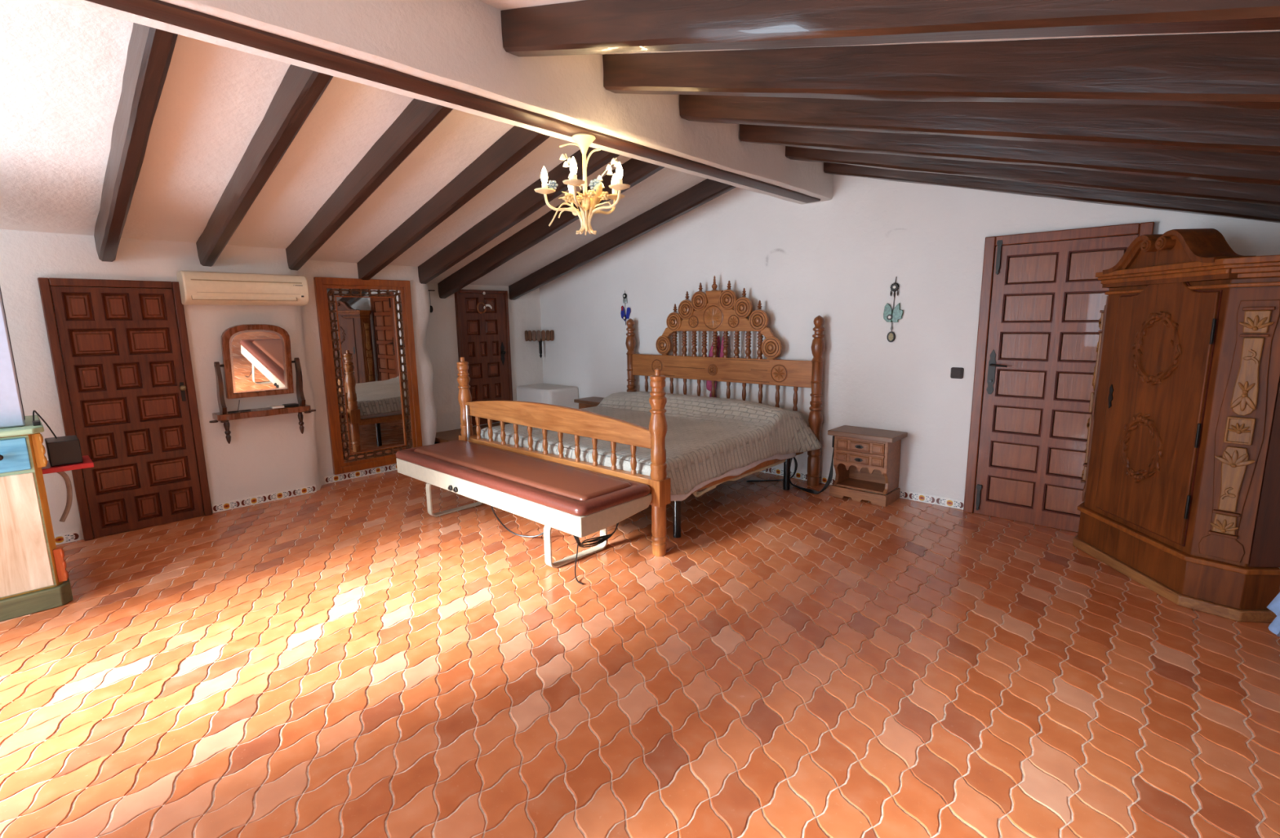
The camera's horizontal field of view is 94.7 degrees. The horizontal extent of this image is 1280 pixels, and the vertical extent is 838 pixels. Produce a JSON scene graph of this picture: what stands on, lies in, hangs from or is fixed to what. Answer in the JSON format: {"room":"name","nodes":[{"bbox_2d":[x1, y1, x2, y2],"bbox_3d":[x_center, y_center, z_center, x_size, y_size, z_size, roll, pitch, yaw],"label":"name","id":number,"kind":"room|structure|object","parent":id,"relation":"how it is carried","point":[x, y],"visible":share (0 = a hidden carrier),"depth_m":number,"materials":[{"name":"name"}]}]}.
{"room":"bedroom","nodes":[
{"label":"bedroom","id":0,"kind":"room"},
{"bbox_2d":[0,229,543,539],"bbox_3d":[-3.229,-0.448,4.894,0.532,2.350,6.981,6,12,35],"label":"wall","id":1,"kind":"structure","parent":0,"point":[264,455],"depth_m":4.70,"materials":[{"name":"white paint"}]},
{"bbox_2d":[37,277,212,541],"bbox_3d":[-3.593,-0.080,4.185,0.086,1.770,0.735,8,13,42],"label":"door","id":2,"kind":"structure","parent":1,"relation":"in","point":[125,350],"depth_m":4.17,"materials":[{"name":"brown wood"}]},
{"bbox_2d":[53,484,315,545],"bbox_3d":[-3.426,0.719,4.550,0.008,0.066,1.718,8,13,42],"label":"baseboard","id":3,"kind":"structure","parent":1,"relation":"attached to","point":[72,536],"depth_m":4.80,"materials":[{"name":"tile"}]},
{"bbox_2d":[176,271,309,306],"bbox_3d":[-3.037,-1.002,4.558,0.209,0.240,0.820,8,13,42],"label":"air conditioner","id":4,"kind":"object","parent":1,"relation":"attached to","point":[196,287],"visible":1,"depth_m":4.46,"materials":[{"name":"beige plastic"}]},
{"bbox_2d":[208,324,315,444],"bbox_3d":[-3.014,-0.292,4.688,0.214,0.915,0.746,8,13,42],"label":"mirror","id":5,"kind":"object","parent":1,"relation":"attached to","point":[257,362],"visible":1,"depth_m":4.64,"materials":[{"name":"brown wood"}]},
{"bbox_2d":[227,400,251,413],"bbox_3d":[-3.130,-0.102,4.596,0.076,0.088,0.155,8,13,42],"label":"eyeglasses","id":6,"kind":"object","parent":5,"relation":"on","point":[239,400],"visible":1,"depth_m":4.60,"materials":[{"name":"black plastic"}]},
{"bbox_2d":[270,404,284,408],"bbox_3d":[-2.944,-0.098,4.785,0.070,0.017,0.085,8,13,42],"label":"box","id":7,"kind":"object","parent":5,"relation":"on","point":[280,406],"visible":1,"depth_m":4.77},
{"bbox_2d":[282,403,298,407],"bbox_3d":[-2.885,-0.115,4.869,0.080,0.020,0.100,8,13,42],"label":"wallet","id":8,"kind":"object","parent":5,"relation":"on","point":[290,405],"visible":0.91,"depth_m":4.85,"materials":[{"name":"leather"}]},
{"bbox_2d":[324,463,397,484],"bbox_3d":[-2.567,0.501,5.780,0.008,0.066,0.978,8,13,42],"label":"baseboard","id":9,"kind":"structure","parent":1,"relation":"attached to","point":[351,475],"depth_m":5.65,"materials":[{"name":"tile"}]},
{"bbox_2d":[313,276,422,475],"bbox_3d":[-2.550,-0.421,5.628,0.043,1.785,0.865,8,13,42],"label":"mirror","id":10,"kind":"object","parent":1,"relation":"attached to","point":[366,328],"visible":0.99,"depth_m":5.60,"materials":[{"name":"brown wood"}]},
{"bbox_2d":[326,288,412,462],"bbox_3d":[-2.562,-0.422,5.639,0.008,1.605,0.685,8,13,42],"label":"mirror glass","id":11,"kind":"object","parent":10,"relation":"attached to","point":[367,331],"depth_m":5.62,"materials":[{"name":"clear"}]},
{"bbox_2d":[427,289,435,312],"bbox_3d":[-2.306,-1.293,6.481,0.040,0.246,0.125,8,13,42],"label":"wall hook","id":12,"kind":"object","parent":1,"relation":"attached to","point":[431,307],"visible":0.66,"depth_m":6.48,"materials":[{"name":"black metal"}]},
{"bbox_2d":[453,289,512,426],"bbox_3d":[-1.833,-0.613,7.062,0.090,1.820,0.690,8,13,42],"label":"door","id":13,"kind":"structure","parent":1,"relation":"in","point":[483,340],"depth_m":7.04,"materials":[{"name":"brown wood"}]},
{"bbox_2d":[476,292,492,314],"bbox_3d":[-1.833,-1.368,6.938,0.036,0.256,0.205,8,13,42],"label":"wreath","id":14,"kind":"object","parent":13,"relation":"hanging from","point":[483,293],"depth_m":6.93,"materials":[{"name":"brown wood"}]},
{"bbox_2d":[524,330,554,358],"bbox_3d":[-1.271,-0.947,7.478,0.264,0.355,0.264,8,13,42],"label":"sconce","id":15,"kind":"object","parent":1,"relation":"attached to","point":[530,336],"visible":1,"depth_m":7.41,"materials":[{"name":"brown wood"}]},
{"bbox_2d":[0,470,1279,837],"bbox_3d":[-0.817,1.022,2.910,7.731,0.062,7.079,8,13,42],"label":"floor","id":16,"kind":"structure","parent":0,"point":[346,659],"depth_m":2.39,"materials":[{"name":"tile"}]},
{"bbox_2d":[0,415,93,622],"bbox_3d":[-3.502,0.529,3.009,0.648,0.955,1.103,8,13,42],"label":"base cabinet","id":17,"kind":"object","parent":16,"relation":"on","point":[34,575],"visible":0.99,"depth_m":3.00,"materials":[{"name":"yellow paint"}]},
{"bbox_2d":[0,287,25,428],"bbox_3d":[-3.610,-0.352,2.589,0.204,0.920,1.160,8,13,42],"label":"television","id":18,"kind":"object","parent":17,"relation":"on","point":[11,410],"visible":1,"depth_m":2.96,"materials":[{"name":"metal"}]},
{"bbox_2d":[44,435,83,466],"bbox_3d":[-3.253,0.177,3.330,0.210,0.134,0.130,8,13,42],"label":"box","id":19,"kind":"object","parent":17,"relation":"on","point":[66,450],"visible":1,"depth_m":3.26,"materials":[{"name":"black plastic"}]},
{"bbox_2d":[31,410,57,438],"bbox_3d":[-3.191,0.039,3.150,0.044,0.183,0.294,-7,12,-34],"label":"adapter","id":20,"kind":"object","parent":19,"relation":"on","point":[35,423],"visible":1,"depth_m":3.09,"materials":[{"name":"plastic"}]},
{"bbox_2d":[57,471,72,522],"bbox_3d":[-3.374,0.436,3.453,0.024,0.338,0.078,8,13,42],"label":"hose","id":21,"kind":"object","parent":17,"relation":"hanging from","point":[68,482],"visible":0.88,"depth_m":3.46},
{"bbox_2d":[41,455,93,474],"bbox_3d":[-3.255,0.258,3.347,0.280,0.028,0.209,8,13,42],"label":"shelf","id":22,"kind":"object","parent":17,"relation":"attached to","point":[87,463],"depth_m":3.26,"materials":[{"name":"red paint"}]},
{"bbox_2d":[434,422,510,444],"bbox_3d":[-1.802,0.234,6.846,0.598,0.220,1.190,8,13,42],"label":"raised step","id":23,"kind":"structure","parent":16,"relation":"on","point":[451,435],"depth_m":6.58,"materials":[{"name":"orange tile"}]},
{"bbox_2d":[395,440,651,585],"bbox_3d":[-0.929,0.546,4.140,2.209,0.479,0.605,8,13,42],"label":"bench","id":24,"kind":"object","parent":16,"relation":"on","point":[580,503],"visible":1,"depth_m":3.68,"materials":[{"name":"brown leather"}]},
{"bbox_2d":[516,383,578,408],"bbox_3d":[-1.169,-0.084,7.391,0.728,0.650,0.498,8,13,42],"label":"ledge","id":25,"kind":"object","parent":16,"relation":"on","point":[553,394],"visible":0.46,"depth_m":7.16,"materials":[{"name":"white paint"}]},
{"bbox_2d":[573,396,604,408],"bbox_3d":[-0.472,0.047,6.864,0.520,0.548,0.318,8,13,42],"label":"nightstand","id":26,"kind":"object","parent":16,"relation":"on","point":[592,402],"visible":0.11,"depth_m":6.80,"materials":[{"name":"brown wood"}]},
{"bbox_2d":[456,275,825,556],"bbox_3d":[0.007,-0.315,5.026,2.313,1.856,2.176,8,13,42],"label":"bed","id":27,"kind":"object","parent":16,"relation":"on","point":[714,312],"visible":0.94,"depth_m":5.01,"materials":[{"name":"brown wood"}]},
{"bbox_2d":[465,404,470,440],"bbox_3d":[-1.452,0.031,4.969,0.026,0.298,0.029,8,13,42],"label":"chrome rod","id":28,"kind":"object","parent":27,"relation":"attached to","point":[466,406],"visible":1,"depth_m":4.96,"materials":[{"name":"silver metal"}]},
{"bbox_2d":[706,335,728,397],"bbox_3d":[0.753,-0.470,5.799,0.256,0.700,0.028,8,13,42],"label":"scarf","id":29,"kind":"object","parent":27,"relation":"hanging from","point":[708,384],"visible":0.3,"depth_m":5.79,"materials":[{"name":"fabric"}]},
{"bbox_3d":[0.019,0.178,5.114,1.990,0.185,1.880,8,13,42],"label":"mattress","id":30,"kind":"object","parent":27,"relation":"on","visible":0},
{"bbox_2d":[480,391,822,495],"bbox_3d":[0.015,0.083,5.075,2.372,0.429,1.962,8,13,42],"label":"bedspread","id":31,"kind":"object","parent":30,"relation":"on","point":[707,438],"visible":0.62,"depth_m":4.68,"materials":[{"name":"beige fabric"}]},
{"bbox_2d":[671,453,795,501],"bbox_3d":[0.726,0.395,4.376,0.014,0.125,1.760,8,13,42],"label":"sheet","id":32,"kind":"object","parent":30,"relation":"on","point":[739,471],"visible":0.64,"depth_m":4.34,"materials":[{"name":"white fabric"}]},
{"bbox_2d":[746,447,834,494],"bbox_3d":[1.313,0.390,5.093,0.767,0.413,0.241,8,13,42],"label":"cables","id":33,"kind":"object","parent":16,"relation":"on","point":[830,476],"visible":0.81,"depth_m":4.95,"materials":[{"name":"black plastic"}]},
{"bbox_2d":[827,425,907,506],"bbox_3d":[1.819,0.368,4.763,0.520,0.548,0.318,8,13,42],"label":"nightstand","id":34,"kind":"object","parent":16,"relation":"on","point":[865,460],"visible":1,"depth_m":4.68,"materials":[{"name":"brown wood"}]},
{"bbox_2d":[831,435,834,447],"bbox_3d":[1.582,0.182,4.809,0.014,0.095,0.045,8,13,42],"label":"remote control","id":35,"kind":"object","parent":34,"relation":"attached to","point":[833,441],"visible":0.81,"depth_m":4.79,"materials":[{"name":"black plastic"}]},
{"bbox_2d":[835,478,884,494],"bbox_3d":[1.837,0.544,4.810,0.380,0.015,0.248,8,13,42],"label":"shelf","id":36,"kind":"object","parent":34,"relation":"attached to","point":[874,486],"depth_m":4.82,"materials":[{"name":"brown wood"}]},
{"bbox_2d":[1072,228,1279,622],"bbox_3d":[2.802,-0.041,3.158,0.342,1.860,1.154,-1,10,-3],"label":"wardrobe","id":37,"kind":"object","parent":16,"relation":"on","point":[1180,476],"visible":0.99,"depth_m":2.90,"materials":[{"name":"brown wood"}]},
{"bbox_3d":[2.846,0.808,2.232,0.340,0.490,0.320,8,13,42],"label":"wooden stool","id":38,"kind":"object","parent":16,"relation":"on","visible":0},
{"bbox_2d":[1266,592,1279,636],"bbox_3d":[2.788,0.711,2.272,0.480,0.332,0.345,8,13,42],"label":"cloth","id":39,"kind":"object","parent":38,"relation":"on","point":[1274,606],"visible":1,"depth_m":2.44,"materials":[{"name":"blue fabric"}]},
{"bbox_2d":[0,0,1279,286],"bbox_3d":[-0.871,-1.354,2.488,7.700,1.230,6.960,8,13,42],"label":"ceiling","id":40,"kind":"structure","parent":0,"point":[62,66],"depth_m":3.36,"materials":[{"name":"white paint"}]},
{"bbox_2d":[93,22,177,262],"bbox_3d":[-2.584,-1.375,2.983,2.912,0.908,0.103,8,13,42],"label":"rafter","id":41,"kind":"object","parent":40,"relation":"attached to","point":[150,51],"visible":0.94,"depth_m":2.76,"materials":[{"name":"brown wood"}]},
{"bbox_2d":[195,64,333,266],"bbox_3d":[-2.200,-1.448,3.391,2.912,0.910,0.103,8,13,42],"label":"rafter","id":42,"kind":"object","parent":40,"relation":"attached to","point":[300,89],"visible":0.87,"depth_m":3.20,"materials":[{"name":"brown wood"}]},
{"bbox_2d":[285,98,453,271],"bbox_3d":[-1.795,-1.526,3.820,2.912,0.909,0.101,8,13,42],"label":"rafter","id":43,"kind":"object","parent":40,"relation":"attached to","point":[420,118],"visible":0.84,"depth_m":3.67,"materials":[{"name":"brown wood"}]},
{"bbox_2d":[48,0,833,204],"bbox_3d":[-0.844,-1.589,2.448,0.316,0.474,6.800,8,13,42],"label":"ridge beam","id":44,"kind":"structure","parent":40,"relation":"attached to","point":[451,54],"depth_m":2.43,"materials":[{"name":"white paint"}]},
{"bbox_2d":[533,133,630,235],"bbox_3d":[-0.273,-1.218,3.088,0.507,0.484,0.494,8,13,42],"label":"chandelier","id":45,"kind":"object","parent":44,"relation":"hanging from","point":[589,201],"visible":1,"depth_m":3.03,"materials":[{"name":"beige metal"}]},
{"bbox_2d":[547,180,558,190],"bbox_3d":[-0.449,-1.203,3.034,0.053,0.046,0.025,-2,10,-5],"label":"flower","id":46,"kind":"object","parent":45,"relation":"on","point":[552,184],"depth_m":3.03,"materials":[{"name":"white plant"}]},
{"bbox_2d":[560,154,565,159],"bbox_3d":[-0.394,-1.338,3.008,0.031,0.026,0.031,3,10,20],"label":"flower","id":47,"kind":"object","parent":45,"relation":"on","point":[562,157],"depth_m":3.00,"materials":[{"name":"white plant"}]},
{"bbox_2d":[563,161,568,167],"bbox_3d":[-0.379,-1.304,3.015,0.031,0.026,0.031,-5,10,-24],"label":"flower","id":48,"kind":"object","parent":45,"relation":"on","point":[566,164],"depth_m":3.01,"materials":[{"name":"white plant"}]},
{"bbox_2d":[563,193,573,203],"bbox_3d":[-0.360,-1.111,2.965,0.053,0.046,0.025,-2,10,-5],"label":"flower","id":49,"kind":"object","parent":45,"relation":"on","point":[568,198],"depth_m":2.96,"materials":[{"name":"beige plant"}]},
{"bbox_2d":[576,195,583,202],"bbox_3d":[-0.307,-1.116,2.989,0.041,0.035,0.021,-2,10,-5],"label":"flower","id":50,"kind":"object","parent":45,"relation":"on","point":[580,198],"depth_m":2.99,"materials":[{"name":"beige plant"}]},
{"bbox_2d":[586,190,595,198],"bbox_3d":[-0.246,-1.134,2.971,0.045,0.039,0.022,-2,10,-5],"label":"flower","id":51,"kind":"object","parent":45,"relation":"on","point":[591,193],"depth_m":2.97,"materials":[{"name":"beige plant"}]},
{"bbox_2d":[588,178,602,191],"bbox_3d":[-0.227,-1.199,3.024,0.069,0.065,0.031,-2,10,-5],"label":"flower","id":52,"kind":"object","parent":45,"relation":"on","point":[595,185],"depth_m":3.01,"materials":[{"name":"white plant"}]},
{"bbox_2d":[600,191,609,199],"bbox_3d":[-0.178,-1.135,2.998,0.049,0.042,0.024,-2,10,-5],"label":"flower","id":53,"kind":"object","parent":45,"relation":"on","point":[604,195],"depth_m":2.99,"materials":[{"name":"beige plant"}]},
{"bbox_2d":[605,164,612,170],"bbox_3d":[-0.160,-1.302,3.045,0.031,0.026,0.031,3,10,20],"label":"flower","id":54,"kind":"object","parent":45,"relation":"on","point":[608,168],"depth_m":3.04,"materials":[{"name":"white plant"}]},
{"bbox_2d":[606,169,613,175],"bbox_3d":[-0.156,-1.278,3.050,0.031,0.026,0.031,-5,10,-24],"label":"flower","id":55,"kind":"object","parent":45,"relation":"on","point":[609,173],"depth_m":3.04,"materials":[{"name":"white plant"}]},
{"bbox_2d":[610,158,616,164],"bbox_3d":[-0.136,-1.332,3.042,0.031,0.026,0.031,3,10,20],"label":"flower","id":56,"kind":"object","parent":45,"relation":"on","point":[613,162],"depth_m":3.03,"materials":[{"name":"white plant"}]},
{"bbox_2d":[356,125,550,279],"bbox_3d":[-1.434,-1.596,4.367,3.132,0.963,0.100,8,13,42],"label":"rafter","id":57,"kind":"object","parent":40,"relation":"attached to","point":[516,144],"visible":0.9,"depth_m":4.21,"materials":[{"name":"brown wood"}]},
{"bbox_2d":[417,146,619,284],"bbox_3d":[-1.033,-1.672,4.793,3.132,0.964,0.102,8,13,42],"label":"rafter","id":58,"kind":"object","parent":40,"relation":"attached to","point":[528,201],"visible":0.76,"depth_m":4.80,"materials":[{"name":"brown wood"}]},
{"bbox_2d":[437,158,664,298],"bbox_3d":[-0.891,-1.698,5.300,3.612,1.084,0.102,8,13,42],"label":"rafter","id":59,"kind":"object","parent":40,"relation":"attached to","point":[635,171],"visible":0.71,"depth_m":5.37,"materials":[{"name":"brown wood"}]},
{"bbox_2d":[508,178,736,300],"bbox_3d":[-0.257,-1.819,5.974,3.612,1.086,0.101,8,13,42],"label":"rafter","id":60,"kind":"object","parent":40,"relation":"attached to","point":[707,190],"visible":0.91,"depth_m":5.81,"materials":[{"name":"brown wood"}]},
{"bbox_2d":[500,0,1279,57],"bbox_3d":[0.765,-0.997,1.407,3.569,1.102,0.106,8,13,42],"label":"rafter","id":61,"kind":"object","parent":40,"relation":"attached to","point":[587,27],"visible":1,"depth_m":1.57,"materials":[{"name":"brown wood"}]},
{"bbox_2d":[602,31,1279,109],"bbox_3d":[1.166,-1.073,1.833,3.569,1.103,0.106,8,13,42],"label":"rafter","id":62,"kind":"object","parent":40,"relation":"attached to","point":[1219,70],"visible":1,"depth_m":1.83,"materials":[{"name":"brown wood"}]},
{"bbox_2d":[679,94,1279,155],"bbox_3d":[1.573,-1.152,2.265,3.569,1.102,0.107,8,13,42],"label":"rafter","id":63,"kind":"object","parent":40,"relation":"attached to","point":[1185,128],"visible":0.84,"depth_m":2.28,"materials":[{"name":"brown wood"}]},
{"bbox_2d":[739,124,1279,186],"bbox_3d":[1.988,-1.232,2.705,3.569,1.102,0.107,8,13,42],"label":"rafter","id":64,"kind":"object","parent":40,"relation":"attached to","point":[1255,169],"visible":0.75,"depth_m":2.76,"materials":[{"name":"brown wood"}]},
{"bbox_2d":[785,146,1279,206],"bbox_3d":[2.386,-1.307,3.127,3.569,1.103,0.108,8,13,42],"label":"rafter","id":65,"kind":"object","parent":40,"relation":"attached to","point":[1260,194],"visible":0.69,"depth_m":3.19,"materials":[{"name":"brown wood"}]},
{"bbox_2d":[823,162,1279,223],"bbox_3d":[2.800,-1.387,3.567,3.569,1.102,0.108,8,13,42],"label":"rafter","id":66,"kind":"object","parent":40,"relation":"attached to","point":[1265,213],"visible":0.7,"depth_m":3.62,"materials":[{"name":"brown wood"}]},
{"bbox_2d":[539,174,1279,568],"bbox_3d":[1.466,-0.952,5.098,7.600,3.150,0.001,8,13,42],"label":"wall","id":67,"kind":"structure","parent":0,"point":[838,260],"depth_m":4.85,"materials":[{"name":"white paint"}]},
{"bbox_2d":[620,290,631,325],"bbox_3d":[-0.163,-1.236,6.559,0.151,0.380,0.024,8,13,42],"label":"charm","id":68,"kind":"object","parent":67,"relation":"attached to","point":[624,316],"visible":1,"depth_m":6.56,"materials":[{"name":"blue glass"}]},
{"bbox_2d":[760,466,964,510],"bbox_3d":[0.959,0.445,5.823,4.068,0.066,0.008,8,13,42],"label":"baseboard","id":69,"kind":"structure","parent":67,"relation":"attached to","point":[932,500],"depth_m":4.71,"materials":[{"name":"tile"}]},
{"bbox_2d":[883,277,903,342],"bbox_3d":[1.980,-0.855,4.610,0.152,0.505,0.025,8,13,42],"label":"charm","id":70,"kind":"object","parent":67,"relation":"attached to","point":[890,315],"visible":1,"depth_m":4.62,"materials":[{"name":"teal metal"}]},
{"bbox_2d":[886,331,895,342],"bbox_3d":[1.980,-0.648,4.652,0.064,0.084,0.011,8,13,42],"label":"pendant","id":71,"kind":"object","parent":70,"relation":"attached to","point":[891,336],"depth_m":4.64,"materials":[{"name":"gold metal"}]},
{"bbox_2d":[950,367,964,378],"bbox_3d":[2.348,-0.341,4.368,0.086,0.082,0.013,8,13,42],"label":"light switch","id":72,"kind":"object","parent":67,"relation":"attached to","point":[956,372],"visible":1,"depth_m":4.36,"materials":[{"name":"brown plastic"}]},
{"bbox_2d":[963,222,1154,532],"bbox_3d":[2.737,-0.239,3.961,0.890,1.985,0.097,8,13,42],"label":"door","id":73,"kind":"structure","parent":67,"relation":"in","point":[1042,299],"depth_m":4.01,"materials":[{"name":"brown wood"}]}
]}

